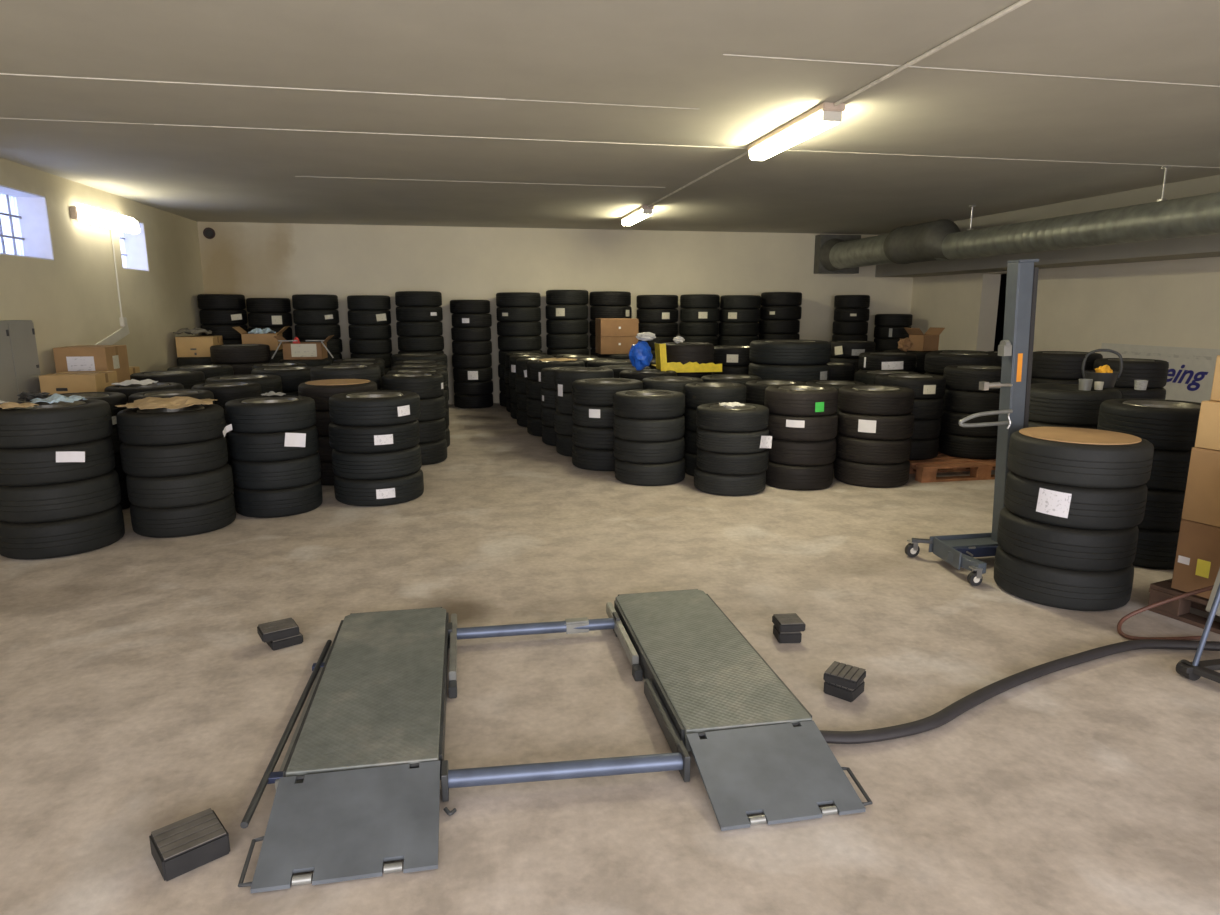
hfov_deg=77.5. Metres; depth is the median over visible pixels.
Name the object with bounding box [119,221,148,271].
window
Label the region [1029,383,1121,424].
tire
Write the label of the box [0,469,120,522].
tire
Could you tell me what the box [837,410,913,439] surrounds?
tire
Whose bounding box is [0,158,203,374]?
wall
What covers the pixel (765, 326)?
tire
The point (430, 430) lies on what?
tire
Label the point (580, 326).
tire
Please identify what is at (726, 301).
tire
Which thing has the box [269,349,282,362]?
tire
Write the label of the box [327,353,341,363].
tire
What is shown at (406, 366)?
tire
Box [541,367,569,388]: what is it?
tire
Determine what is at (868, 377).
tire
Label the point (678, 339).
paper ball
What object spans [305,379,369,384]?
disc
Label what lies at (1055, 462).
tire
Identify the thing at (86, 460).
tire
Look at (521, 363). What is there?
tire
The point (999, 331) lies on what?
wall
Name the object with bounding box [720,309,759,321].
tire
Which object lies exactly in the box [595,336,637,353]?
carton
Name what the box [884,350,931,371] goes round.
tire
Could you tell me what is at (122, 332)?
plank
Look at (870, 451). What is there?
tire
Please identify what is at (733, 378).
tire
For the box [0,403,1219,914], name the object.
floor
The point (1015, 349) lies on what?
lift
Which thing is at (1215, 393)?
carton
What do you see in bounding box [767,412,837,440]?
tire
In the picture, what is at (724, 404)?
paper sheet
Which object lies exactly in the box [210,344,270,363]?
tire
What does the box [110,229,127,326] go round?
conduit
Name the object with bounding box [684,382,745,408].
tire
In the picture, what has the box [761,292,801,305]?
tire
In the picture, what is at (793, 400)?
tire
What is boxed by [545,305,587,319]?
tire
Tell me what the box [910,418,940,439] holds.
tire
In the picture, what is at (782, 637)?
block
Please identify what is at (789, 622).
block
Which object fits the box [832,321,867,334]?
tire
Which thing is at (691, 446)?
tire
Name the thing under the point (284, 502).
tire
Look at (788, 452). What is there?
tire
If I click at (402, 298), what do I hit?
tire
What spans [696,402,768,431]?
tire
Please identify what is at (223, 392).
tire
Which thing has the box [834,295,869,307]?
tire
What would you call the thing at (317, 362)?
tire
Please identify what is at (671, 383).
tire
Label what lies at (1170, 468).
tire
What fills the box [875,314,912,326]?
tire
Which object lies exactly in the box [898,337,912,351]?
paper bag
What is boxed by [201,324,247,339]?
tire
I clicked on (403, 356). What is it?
tire
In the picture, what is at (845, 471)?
tire
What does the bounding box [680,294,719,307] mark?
tire
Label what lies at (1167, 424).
tire
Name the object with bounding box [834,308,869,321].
tire
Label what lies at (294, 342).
can
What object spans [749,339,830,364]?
tire
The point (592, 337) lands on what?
tire
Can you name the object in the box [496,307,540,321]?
tire
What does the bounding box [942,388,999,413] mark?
tire
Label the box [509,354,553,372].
tire
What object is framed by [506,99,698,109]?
trim
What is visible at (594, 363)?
tire
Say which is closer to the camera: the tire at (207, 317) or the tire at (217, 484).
the tire at (217, 484)
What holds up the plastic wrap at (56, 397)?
on the tire at (60, 423)
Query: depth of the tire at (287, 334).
10.91 m
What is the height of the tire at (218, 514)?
0.208 m
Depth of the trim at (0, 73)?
4.25 m
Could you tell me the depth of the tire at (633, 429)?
6.45 m
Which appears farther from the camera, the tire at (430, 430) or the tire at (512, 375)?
the tire at (512, 375)
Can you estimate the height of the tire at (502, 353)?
0.216 m
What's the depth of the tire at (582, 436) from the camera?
7.06 m
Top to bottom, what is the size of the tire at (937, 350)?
0.200 m
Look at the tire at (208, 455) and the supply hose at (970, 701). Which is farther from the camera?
the tire at (208, 455)
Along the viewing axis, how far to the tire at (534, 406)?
8.98 m
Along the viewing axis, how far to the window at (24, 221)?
6.93 m
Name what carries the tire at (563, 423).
on the tire at (564, 443)
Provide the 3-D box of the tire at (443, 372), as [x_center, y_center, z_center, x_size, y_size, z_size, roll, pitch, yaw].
[-2.077,-0.834,8.204,0.642,0.210,0.642,3,11,13]
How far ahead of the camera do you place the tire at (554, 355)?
11.39 m
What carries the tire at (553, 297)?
on the tire at (556, 312)
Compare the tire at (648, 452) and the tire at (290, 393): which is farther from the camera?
the tire at (290, 393)
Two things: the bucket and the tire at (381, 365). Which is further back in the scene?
the tire at (381, 365)
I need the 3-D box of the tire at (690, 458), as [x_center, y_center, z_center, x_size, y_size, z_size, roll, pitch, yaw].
[0.958,0.041,7.033,0.558,0.205,0.558,-2,11,-10]
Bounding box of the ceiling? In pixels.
[0,0,1219,234]
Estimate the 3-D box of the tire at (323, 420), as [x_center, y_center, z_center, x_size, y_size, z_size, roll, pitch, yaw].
[-2.391,-0.342,6.727,0.662,0.215,0.662,5,12,22]
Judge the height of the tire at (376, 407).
0.208 m
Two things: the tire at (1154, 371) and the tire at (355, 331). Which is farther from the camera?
the tire at (355, 331)
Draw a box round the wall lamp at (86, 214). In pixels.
[69,203,139,233]
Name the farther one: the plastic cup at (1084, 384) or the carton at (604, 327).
the carton at (604, 327)
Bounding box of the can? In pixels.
[293,337,300,343]
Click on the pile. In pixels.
(289, 341)
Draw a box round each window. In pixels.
[0,185,53,260]
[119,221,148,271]
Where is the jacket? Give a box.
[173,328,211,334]
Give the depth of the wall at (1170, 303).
9.42 m
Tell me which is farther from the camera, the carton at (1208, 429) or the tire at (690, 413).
the tire at (690, 413)
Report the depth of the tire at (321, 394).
6.38 m
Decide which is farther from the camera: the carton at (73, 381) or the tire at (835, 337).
the tire at (835, 337)
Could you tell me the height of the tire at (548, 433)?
0.210 m
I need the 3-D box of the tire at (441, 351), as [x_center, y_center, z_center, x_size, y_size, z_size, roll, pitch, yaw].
[-2.863,-1.515,11.528,0.682,0.218,0.682,-3,11,-14]
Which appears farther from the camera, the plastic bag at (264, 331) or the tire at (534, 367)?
the plastic bag at (264, 331)
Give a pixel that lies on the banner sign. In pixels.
(1191, 371)
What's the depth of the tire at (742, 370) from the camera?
8.64 m
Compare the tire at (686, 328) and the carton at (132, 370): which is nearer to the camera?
the carton at (132, 370)
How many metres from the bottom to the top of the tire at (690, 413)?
0.205 m
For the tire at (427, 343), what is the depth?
11.20 m
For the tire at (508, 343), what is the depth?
11.47 m
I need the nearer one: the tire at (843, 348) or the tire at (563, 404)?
the tire at (563, 404)
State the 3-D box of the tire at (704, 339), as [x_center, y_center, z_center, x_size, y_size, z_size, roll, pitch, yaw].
[1.429,-1.869,12.289,0.632,0.214,0.632,1,11,6]
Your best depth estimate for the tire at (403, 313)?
11.11 m
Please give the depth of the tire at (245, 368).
9.18 m
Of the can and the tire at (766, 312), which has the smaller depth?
the can
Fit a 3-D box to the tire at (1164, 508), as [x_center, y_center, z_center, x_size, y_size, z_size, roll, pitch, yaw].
[3.264,0.256,4.638,0.617,0.236,0.617,-3,12,-15]
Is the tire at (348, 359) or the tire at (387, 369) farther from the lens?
the tire at (387, 369)
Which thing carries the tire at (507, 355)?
on the tire
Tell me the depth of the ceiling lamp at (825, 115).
5.00 m
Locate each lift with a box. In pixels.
[238,589,872,892]
[905,259,1038,585]
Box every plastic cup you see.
[1079,379,1092,390]
[1094,381,1103,389]
[1134,380,1147,389]
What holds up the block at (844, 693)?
on the floor
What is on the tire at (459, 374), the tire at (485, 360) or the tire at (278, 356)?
the tire at (485, 360)
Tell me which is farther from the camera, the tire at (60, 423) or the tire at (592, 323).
the tire at (592, 323)
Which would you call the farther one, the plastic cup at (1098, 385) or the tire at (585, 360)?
the tire at (585, 360)
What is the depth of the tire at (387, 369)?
11.28 m
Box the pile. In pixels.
[289,341,938,450]
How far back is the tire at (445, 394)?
8.20 m
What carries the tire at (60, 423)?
on the tire at (86, 460)
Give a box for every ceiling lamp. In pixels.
[621,205,653,225]
[747,102,845,160]
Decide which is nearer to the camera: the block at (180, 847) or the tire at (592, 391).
the block at (180, 847)
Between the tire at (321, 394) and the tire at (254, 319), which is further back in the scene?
the tire at (254, 319)
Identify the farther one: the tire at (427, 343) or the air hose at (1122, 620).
the tire at (427, 343)
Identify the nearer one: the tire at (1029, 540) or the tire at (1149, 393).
the tire at (1029, 540)
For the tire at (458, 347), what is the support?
on the tire at (485, 360)
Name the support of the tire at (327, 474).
on the floor
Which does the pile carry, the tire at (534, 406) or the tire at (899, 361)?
the tire at (899, 361)
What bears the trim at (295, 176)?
attached to the ceiling
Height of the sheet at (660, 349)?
0.312 m
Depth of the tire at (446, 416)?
8.25 m
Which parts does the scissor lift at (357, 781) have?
ramp handle, rail, plate, plate, scissor arm, plate, scissor arm, arm, plate, ramp handle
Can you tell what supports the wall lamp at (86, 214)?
attached to the wall at (72, 299)
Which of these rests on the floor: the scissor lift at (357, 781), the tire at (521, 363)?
the scissor lift at (357, 781)
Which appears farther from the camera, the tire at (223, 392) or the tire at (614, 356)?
the tire at (614, 356)
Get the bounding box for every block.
[149,808,229,880]
[257,618,299,642]
[266,632,302,650]
[772,613,805,631]
[773,625,801,642]
[823,661,865,689]
[823,680,864,701]
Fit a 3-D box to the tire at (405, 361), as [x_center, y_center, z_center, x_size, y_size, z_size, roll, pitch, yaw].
[-2.409,-1.114,9.627,0.635,0.210,0.635,5,12,24]
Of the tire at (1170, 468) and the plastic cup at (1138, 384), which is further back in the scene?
the plastic cup at (1138, 384)
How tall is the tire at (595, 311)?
0.219 m
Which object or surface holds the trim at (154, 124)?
attached to the ceiling
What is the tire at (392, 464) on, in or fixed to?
on the tire at (389, 491)
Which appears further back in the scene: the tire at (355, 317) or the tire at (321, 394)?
the tire at (355, 317)
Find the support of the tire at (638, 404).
on the tire at (633, 429)
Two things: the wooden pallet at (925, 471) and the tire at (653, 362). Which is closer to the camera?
the wooden pallet at (925, 471)
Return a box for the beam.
[875,175,1219,276]
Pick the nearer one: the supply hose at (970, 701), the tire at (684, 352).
the supply hose at (970, 701)
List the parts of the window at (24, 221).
glass block pane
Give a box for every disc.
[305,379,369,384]
[1019,427,1141,444]
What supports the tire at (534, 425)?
on the floor
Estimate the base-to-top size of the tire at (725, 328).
0.212 m
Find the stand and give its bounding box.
[1176,568,1219,682]
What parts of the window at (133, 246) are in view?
glass block pane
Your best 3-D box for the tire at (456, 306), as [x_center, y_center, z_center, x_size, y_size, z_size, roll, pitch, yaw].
[-2.121,-2.285,11.520,0.602,0.202,0.602,0,11,-1]
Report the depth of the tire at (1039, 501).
3.75 m
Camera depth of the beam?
8.66 m
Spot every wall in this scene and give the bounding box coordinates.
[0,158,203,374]
[197,222,912,403]
[910,257,1219,353]
[994,274,1006,350]
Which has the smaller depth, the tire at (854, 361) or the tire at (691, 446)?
the tire at (691, 446)
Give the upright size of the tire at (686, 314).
0.214 m
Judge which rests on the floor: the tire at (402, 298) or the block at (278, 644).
the block at (278, 644)
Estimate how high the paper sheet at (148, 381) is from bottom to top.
0.051 m
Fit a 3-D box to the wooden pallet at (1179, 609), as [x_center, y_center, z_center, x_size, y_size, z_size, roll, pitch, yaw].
[3.150,0.749,3.595,0.600,0.142,0.800,-5,12,-24]
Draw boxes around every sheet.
[111,379,157,385]
[539,358,576,360]
[653,343,721,372]
[719,402,744,406]
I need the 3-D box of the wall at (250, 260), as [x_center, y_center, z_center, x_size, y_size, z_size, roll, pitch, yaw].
[0.271,-2.314,12.490,13.300,2.720,0.250,-2,11,-11]
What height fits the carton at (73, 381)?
0.306 m
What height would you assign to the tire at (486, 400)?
0.202 m
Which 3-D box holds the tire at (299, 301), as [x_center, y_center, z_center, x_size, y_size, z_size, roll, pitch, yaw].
[-4.298,-2.268,11.092,0.627,0.211,0.627,-10,15,-42]
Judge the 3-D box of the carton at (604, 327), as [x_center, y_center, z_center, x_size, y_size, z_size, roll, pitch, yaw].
[0.095,-1.861,10.857,0.544,0.246,0.442,-2,11,-11]
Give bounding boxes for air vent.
[203,227,214,238]
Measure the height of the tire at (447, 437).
0.210 m
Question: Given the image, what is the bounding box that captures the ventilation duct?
[813,166,1219,273]
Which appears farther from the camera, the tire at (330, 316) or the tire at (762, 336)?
the tire at (762, 336)
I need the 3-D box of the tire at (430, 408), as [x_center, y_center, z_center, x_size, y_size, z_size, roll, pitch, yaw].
[-1.935,-0.499,7.525,0.601,0.215,0.601,-5,12,-23]
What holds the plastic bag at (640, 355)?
on the tire at (635, 374)
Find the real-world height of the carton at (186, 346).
0.256 m
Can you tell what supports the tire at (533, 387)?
on the tire at (534, 406)
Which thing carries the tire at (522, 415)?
on the floor
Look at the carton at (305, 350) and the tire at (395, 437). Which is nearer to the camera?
the tire at (395, 437)
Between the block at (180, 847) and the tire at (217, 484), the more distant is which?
the tire at (217, 484)
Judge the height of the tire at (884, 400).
0.205 m
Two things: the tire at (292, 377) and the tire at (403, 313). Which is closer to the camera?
the tire at (292, 377)
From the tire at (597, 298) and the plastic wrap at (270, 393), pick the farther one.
the tire at (597, 298)
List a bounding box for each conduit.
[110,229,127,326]
[648,0,1031,206]
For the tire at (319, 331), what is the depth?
10.93 m
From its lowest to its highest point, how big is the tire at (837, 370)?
0.215 m
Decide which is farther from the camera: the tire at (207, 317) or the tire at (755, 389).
the tire at (207, 317)
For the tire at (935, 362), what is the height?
0.208 m
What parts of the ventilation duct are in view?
hanger rod, hanger rod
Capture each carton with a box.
[39,371,117,394]
[53,345,129,382]
[129,367,139,374]
[175,336,222,356]
[233,326,288,349]
[271,335,333,359]
[595,318,637,336]
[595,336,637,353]
[905,327,944,350]
[1171,519,1219,598]
[1182,447,1219,526]
[1195,400,1219,450]
[1210,355,1219,400]
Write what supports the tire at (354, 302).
on the tire at (355, 317)
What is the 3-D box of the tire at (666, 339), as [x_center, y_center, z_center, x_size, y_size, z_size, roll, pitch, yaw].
[0.748,-1.838,12.162,0.658,0.212,0.658,4,12,18]
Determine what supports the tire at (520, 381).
on the tire
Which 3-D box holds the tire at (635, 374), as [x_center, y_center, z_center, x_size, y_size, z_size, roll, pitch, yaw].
[0.407,-0.820,8.131,0.622,0.210,0.622,-5,12,-23]
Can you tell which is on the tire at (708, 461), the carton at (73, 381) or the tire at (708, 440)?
the tire at (708, 440)
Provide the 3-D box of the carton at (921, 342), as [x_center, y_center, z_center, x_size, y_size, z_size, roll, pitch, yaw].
[4.023,-1.517,9.741,0.482,0.290,0.240,-6,13,-27]
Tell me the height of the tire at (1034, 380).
0.222 m
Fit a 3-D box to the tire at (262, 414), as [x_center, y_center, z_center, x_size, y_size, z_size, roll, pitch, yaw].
[-2.526,-0.329,5.671,0.619,0.208,0.619,7,13,33]
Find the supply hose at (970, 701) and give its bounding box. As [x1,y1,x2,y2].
[819,639,1219,743]
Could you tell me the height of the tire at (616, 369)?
0.210 m
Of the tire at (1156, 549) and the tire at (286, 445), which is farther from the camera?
the tire at (286, 445)
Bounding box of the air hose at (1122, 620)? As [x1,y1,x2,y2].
[1117,585,1213,639]
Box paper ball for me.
[673,336,684,343]
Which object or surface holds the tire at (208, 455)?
on the tire at (217, 484)
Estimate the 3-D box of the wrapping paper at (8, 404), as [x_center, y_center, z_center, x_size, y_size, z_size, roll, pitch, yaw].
[-3.570,-0.314,4.534,0.264,0.033,0.201,-2,11,-11]
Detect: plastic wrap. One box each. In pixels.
[30,393,87,403]
[261,391,285,395]
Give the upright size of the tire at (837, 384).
0.200 m
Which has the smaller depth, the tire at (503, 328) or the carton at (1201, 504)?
the carton at (1201, 504)
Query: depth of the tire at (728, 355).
8.62 m
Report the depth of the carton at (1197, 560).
3.62 m
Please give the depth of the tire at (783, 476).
6.35 m
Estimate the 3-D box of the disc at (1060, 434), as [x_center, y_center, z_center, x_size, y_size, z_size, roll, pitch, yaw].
[2.432,-0.116,3.947,0.544,0.006,0.544,-2,11,-11]
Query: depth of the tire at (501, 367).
11.63 m
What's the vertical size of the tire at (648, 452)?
0.193 m
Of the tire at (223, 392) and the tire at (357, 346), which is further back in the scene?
the tire at (357, 346)
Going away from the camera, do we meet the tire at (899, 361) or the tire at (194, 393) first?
the tire at (194, 393)
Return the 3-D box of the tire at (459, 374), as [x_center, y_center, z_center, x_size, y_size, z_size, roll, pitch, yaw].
[-2.113,-1.291,11.714,0.598,0.202,0.598,-10,15,-42]
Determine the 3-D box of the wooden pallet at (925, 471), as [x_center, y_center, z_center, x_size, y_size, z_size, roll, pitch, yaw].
[3.247,0.054,7.128,1.220,0.142,0.820,-2,11,-11]
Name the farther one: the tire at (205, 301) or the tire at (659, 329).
the tire at (659, 329)
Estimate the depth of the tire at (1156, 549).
4.41 m
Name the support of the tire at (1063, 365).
on the tire
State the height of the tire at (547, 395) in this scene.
0.210 m
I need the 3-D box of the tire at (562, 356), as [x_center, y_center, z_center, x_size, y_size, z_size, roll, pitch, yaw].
[-0.464,-1.319,10.668,0.612,0.210,0.612,7,13,33]
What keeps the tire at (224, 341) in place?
on the pile
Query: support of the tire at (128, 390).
on the pile
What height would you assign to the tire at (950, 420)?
0.205 m
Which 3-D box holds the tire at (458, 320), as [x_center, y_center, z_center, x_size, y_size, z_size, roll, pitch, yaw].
[-2.104,-2.088,11.566,0.602,0.202,0.602,-4,12,-18]
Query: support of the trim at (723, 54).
attached to the ceiling
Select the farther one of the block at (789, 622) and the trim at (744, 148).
the trim at (744, 148)
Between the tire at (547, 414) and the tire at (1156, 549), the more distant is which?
the tire at (547, 414)
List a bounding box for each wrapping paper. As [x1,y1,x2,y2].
[0,402,38,408]
[115,396,214,409]
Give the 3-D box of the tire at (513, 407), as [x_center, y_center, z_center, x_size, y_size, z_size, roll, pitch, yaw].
[-1.079,-0.665,10.593,0.615,0.215,0.615,-4,12,-22]
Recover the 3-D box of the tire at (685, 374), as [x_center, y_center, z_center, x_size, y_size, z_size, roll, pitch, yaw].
[0.837,-0.917,8.588,0.621,0.212,0.621,4,12,20]
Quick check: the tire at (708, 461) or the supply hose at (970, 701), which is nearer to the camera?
the supply hose at (970, 701)
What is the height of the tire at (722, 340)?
0.212 m
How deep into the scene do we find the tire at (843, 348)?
10.00 m
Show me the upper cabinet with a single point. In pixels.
(19, 361)
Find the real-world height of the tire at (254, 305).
0.205 m
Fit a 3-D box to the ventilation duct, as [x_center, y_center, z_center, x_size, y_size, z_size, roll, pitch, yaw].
[5.147,-2.049,5.782,0.730,0.648,14.590,-2,11,-11]
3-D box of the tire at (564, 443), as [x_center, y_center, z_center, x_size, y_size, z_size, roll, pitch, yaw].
[-0.259,-0.160,8.013,0.619,0.220,0.619,7,13,31]
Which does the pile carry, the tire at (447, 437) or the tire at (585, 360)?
the tire at (585, 360)
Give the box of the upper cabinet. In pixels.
[0,320,40,403]
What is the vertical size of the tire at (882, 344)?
0.200 m
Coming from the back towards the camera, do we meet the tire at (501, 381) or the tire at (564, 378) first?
the tire at (501, 381)
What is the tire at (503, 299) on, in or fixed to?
on the tire at (504, 314)
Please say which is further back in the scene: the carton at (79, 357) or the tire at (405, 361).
the tire at (405, 361)
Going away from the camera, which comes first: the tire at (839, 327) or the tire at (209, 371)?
the tire at (209, 371)
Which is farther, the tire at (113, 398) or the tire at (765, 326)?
the tire at (765, 326)
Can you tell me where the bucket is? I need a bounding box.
[1082,349,1122,387]
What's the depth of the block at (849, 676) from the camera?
2.98 m
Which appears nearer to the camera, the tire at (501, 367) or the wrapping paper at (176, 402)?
the wrapping paper at (176, 402)
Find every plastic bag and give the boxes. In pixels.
[248,328,275,333]
[629,341,652,369]
[636,332,655,340]
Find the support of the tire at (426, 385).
on the tire at (430, 408)
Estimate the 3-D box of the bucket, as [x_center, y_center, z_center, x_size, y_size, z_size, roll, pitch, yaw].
[3.534,-0.643,5.459,0.220,0.272,0.220,-1,11,-3]
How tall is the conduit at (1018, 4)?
0.022 m
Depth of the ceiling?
4.64 m
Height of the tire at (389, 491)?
0.208 m
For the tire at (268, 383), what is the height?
0.215 m
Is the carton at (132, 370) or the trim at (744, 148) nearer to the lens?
the trim at (744, 148)
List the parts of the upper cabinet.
door, door, door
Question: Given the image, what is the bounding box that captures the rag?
[1095,365,1112,372]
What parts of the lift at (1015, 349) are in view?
leg, plate, plate, leg, push handle, brake lever, mast rail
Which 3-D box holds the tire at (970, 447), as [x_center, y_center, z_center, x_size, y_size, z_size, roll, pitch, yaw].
[3.429,-0.135,7.173,0.609,0.205,0.609,-8,14,-35]
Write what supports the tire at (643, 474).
on the floor
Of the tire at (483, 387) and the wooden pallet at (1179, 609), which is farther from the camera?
the tire at (483, 387)
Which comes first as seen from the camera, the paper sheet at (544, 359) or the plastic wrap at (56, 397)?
the plastic wrap at (56, 397)
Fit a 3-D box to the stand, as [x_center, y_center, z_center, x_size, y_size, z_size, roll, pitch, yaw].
[2.664,0.410,2.960,0.604,1.052,0.370,-2,11,-11]
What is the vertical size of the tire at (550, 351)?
0.221 m
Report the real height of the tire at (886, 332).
0.200 m
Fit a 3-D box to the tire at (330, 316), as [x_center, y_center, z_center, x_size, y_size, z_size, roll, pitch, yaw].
[-4.302,-2.061,11.135,0.628,0.211,0.628,-6,13,-29]
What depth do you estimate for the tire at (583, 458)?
7.09 m
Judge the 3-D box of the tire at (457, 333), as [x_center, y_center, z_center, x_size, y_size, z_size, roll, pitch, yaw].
[-2.115,-1.886,11.591,0.598,0.202,0.598,2,11,9]
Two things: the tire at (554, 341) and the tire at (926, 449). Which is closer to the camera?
the tire at (926, 449)
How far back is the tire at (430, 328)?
11.15 m
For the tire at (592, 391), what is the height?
0.205 m
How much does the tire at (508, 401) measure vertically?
0.213 m
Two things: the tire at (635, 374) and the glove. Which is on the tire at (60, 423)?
the glove
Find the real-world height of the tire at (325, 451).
0.215 m
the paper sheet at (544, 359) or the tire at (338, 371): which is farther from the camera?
the paper sheet at (544, 359)
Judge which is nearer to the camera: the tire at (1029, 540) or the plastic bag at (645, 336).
the tire at (1029, 540)
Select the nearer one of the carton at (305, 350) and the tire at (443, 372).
the tire at (443, 372)
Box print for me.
[1107,350,1216,359]
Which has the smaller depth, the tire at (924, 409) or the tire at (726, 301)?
the tire at (924, 409)
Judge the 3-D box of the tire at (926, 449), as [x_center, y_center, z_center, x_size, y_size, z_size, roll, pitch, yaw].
[2.759,-0.119,7.143,0.612,0.186,0.612,4,12,19]
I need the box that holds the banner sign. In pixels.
[1101,343,1219,402]
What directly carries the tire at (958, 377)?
on the tire at (970, 402)
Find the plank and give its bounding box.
[95,326,129,344]
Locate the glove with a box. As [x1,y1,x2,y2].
[16,391,49,400]
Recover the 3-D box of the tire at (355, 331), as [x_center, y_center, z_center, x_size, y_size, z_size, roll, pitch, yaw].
[-3.569,-1.873,11.310,0.609,0.210,0.609,2,11,11]
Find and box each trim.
[0,73,505,99]
[0,118,153,124]
[154,124,743,148]
[295,176,664,187]
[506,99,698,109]
[723,54,1219,86]
[744,148,1218,167]
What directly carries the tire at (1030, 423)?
on the pile
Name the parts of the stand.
frame, leg, control panel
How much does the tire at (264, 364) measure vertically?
0.215 m
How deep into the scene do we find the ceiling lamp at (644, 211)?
9.59 m
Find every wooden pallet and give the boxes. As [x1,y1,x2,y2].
[909,451,995,482]
[1148,579,1219,633]
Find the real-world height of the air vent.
0.160 m
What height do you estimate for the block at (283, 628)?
0.044 m
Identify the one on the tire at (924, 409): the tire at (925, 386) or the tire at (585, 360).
the tire at (925, 386)
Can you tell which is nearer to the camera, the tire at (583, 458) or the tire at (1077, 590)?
the tire at (1077, 590)
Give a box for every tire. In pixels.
[0,399,112,447]
[0,436,114,485]
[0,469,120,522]
[0,504,124,559]
[47,392,128,424]
[104,382,183,399]
[116,404,231,444]
[120,436,227,476]
[126,464,233,507]
[128,389,214,403]
[130,370,204,388]
[130,493,235,537]
[167,365,233,380]
[177,357,212,365]
[191,382,261,411]
[197,294,245,309]
[199,309,246,324]
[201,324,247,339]
[205,374,282,395]
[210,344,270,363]
[212,361,269,374]
[223,339,241,344]
[224,396,315,432]
[227,425,318,461]
[231,452,320,489]
[233,479,322,517]
[246,298,290,312]
[248,313,291,326]
[248,327,292,339]
[251,366,311,391]
[252,363,306,369]
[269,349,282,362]
[278,358,331,366]
[283,391,298,395]
[292,294,337,309]
[293,309,338,324]
[295,324,340,338]
[298,381,376,410]
[299,338,342,353]
[310,364,380,389]
[315,411,331,435]
[317,436,332,460]
[319,461,334,484]
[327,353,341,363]
[328,420,419,452]
[329,390,420,425]
[331,362,384,376]
[332,444,421,479]
[333,358,384,371]
[334,469,423,505]
[347,295,390,309]
[348,310,390,324]
[348,324,391,338]
[349,339,391,353]
[351,353,392,367]
[381,372,443,398]
[385,367,390,374]
[387,369,447,389]
[391,353,447,367]
[391,364,446,370]
[394,360,444,365]
[395,291,441,305]
[396,306,442,321]
[396,321,442,336]
[398,336,443,350]
[398,350,443,353]
[417,395,445,420]
[418,417,445,442]
[418,438,446,464]
[443,390,447,407]
[444,408,448,427]
[445,428,449,446]
[450,300,489,313]
[451,313,491,326]
[451,327,490,340]
[452,340,491,354]
[452,354,491,367]
[453,367,492,381]
[454,380,492,394]
[454,393,492,408]
[496,292,540,306]
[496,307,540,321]
[497,321,540,335]
[498,336,541,350]
[498,364,505,378]
[499,350,542,364]
[499,378,505,392]
[499,392,506,406]
[505,352,546,367]
[506,398,511,411]
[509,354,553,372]
[509,372,516,387]
[510,403,517,418]
[515,375,527,393]
[516,357,557,376]
[517,408,528,426]
[526,379,542,399]
[526,398,541,417]
[527,360,584,381]
[527,416,543,436]
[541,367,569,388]
[541,387,556,407]
[541,406,555,426]
[542,425,556,445]
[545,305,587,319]
[546,290,588,304]
[546,319,587,333]
[546,334,587,348]
[547,348,588,354]
[552,354,586,357]
[554,367,613,396]
[554,411,573,435]
[555,355,597,358]
[555,391,573,413]
[556,433,572,456]
[572,378,642,405]
[572,402,614,427]
[572,423,614,448]
[572,444,615,470]
[576,358,615,366]
[587,360,631,366]
[589,291,630,305]
[589,320,594,334]
[590,306,631,319]
[590,334,595,348]
[590,348,598,355]
[597,354,629,359]
[599,365,650,377]
[613,390,684,418]
[613,415,684,440]
[613,436,684,463]
[615,458,685,485]
[619,369,676,380]
[636,295,677,308]
[637,309,677,322]
[638,322,677,336]
[638,336,675,349]
[642,376,703,393]
[649,359,656,368]
[661,342,713,364]
[677,372,711,377]
[679,322,718,335]
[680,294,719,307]
[680,308,719,321]
[680,335,717,345]
[683,450,696,475]
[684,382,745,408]
[684,407,697,431]
[684,429,697,453]
[694,467,765,495]
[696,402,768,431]
[696,427,771,453]
[696,447,768,474]
[701,374,761,384]
[712,366,748,374]
[714,345,751,365]
[718,335,758,345]
[719,322,758,335]
[720,295,760,308]
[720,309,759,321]
[745,380,806,405]
[748,362,828,382]
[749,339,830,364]
[759,320,799,333]
[759,333,799,339]
[760,306,801,319]
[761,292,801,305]
[764,385,837,415]
[766,461,833,489]
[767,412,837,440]
[767,438,835,465]
[806,380,865,390]
[827,362,854,380]
[829,340,875,357]
[830,357,859,373]
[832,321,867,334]
[832,334,867,340]
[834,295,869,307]
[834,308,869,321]
[834,456,909,487]
[836,433,911,463]
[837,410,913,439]
[838,385,914,415]
[854,370,919,384]
[858,352,916,370]
[874,326,911,338]
[874,338,899,350]
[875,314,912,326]
[875,373,945,398]
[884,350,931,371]
[909,437,938,459]
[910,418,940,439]
[911,397,943,419]
[924,352,1001,374]
[932,350,985,351]
[939,431,996,458]
[940,410,998,436]
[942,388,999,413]
[943,365,1001,391]
[994,545,1133,610]
[997,507,1138,570]
[1004,470,1146,529]
[1007,430,1153,487]
[1028,420,1096,428]
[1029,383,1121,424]
[1031,351,1102,379]
[1031,377,1078,383]
[1093,358,1168,387]
[1097,398,1200,450]
[1114,387,1165,399]
[1132,528,1178,569]
[1137,489,1184,530]
[1145,449,1190,490]

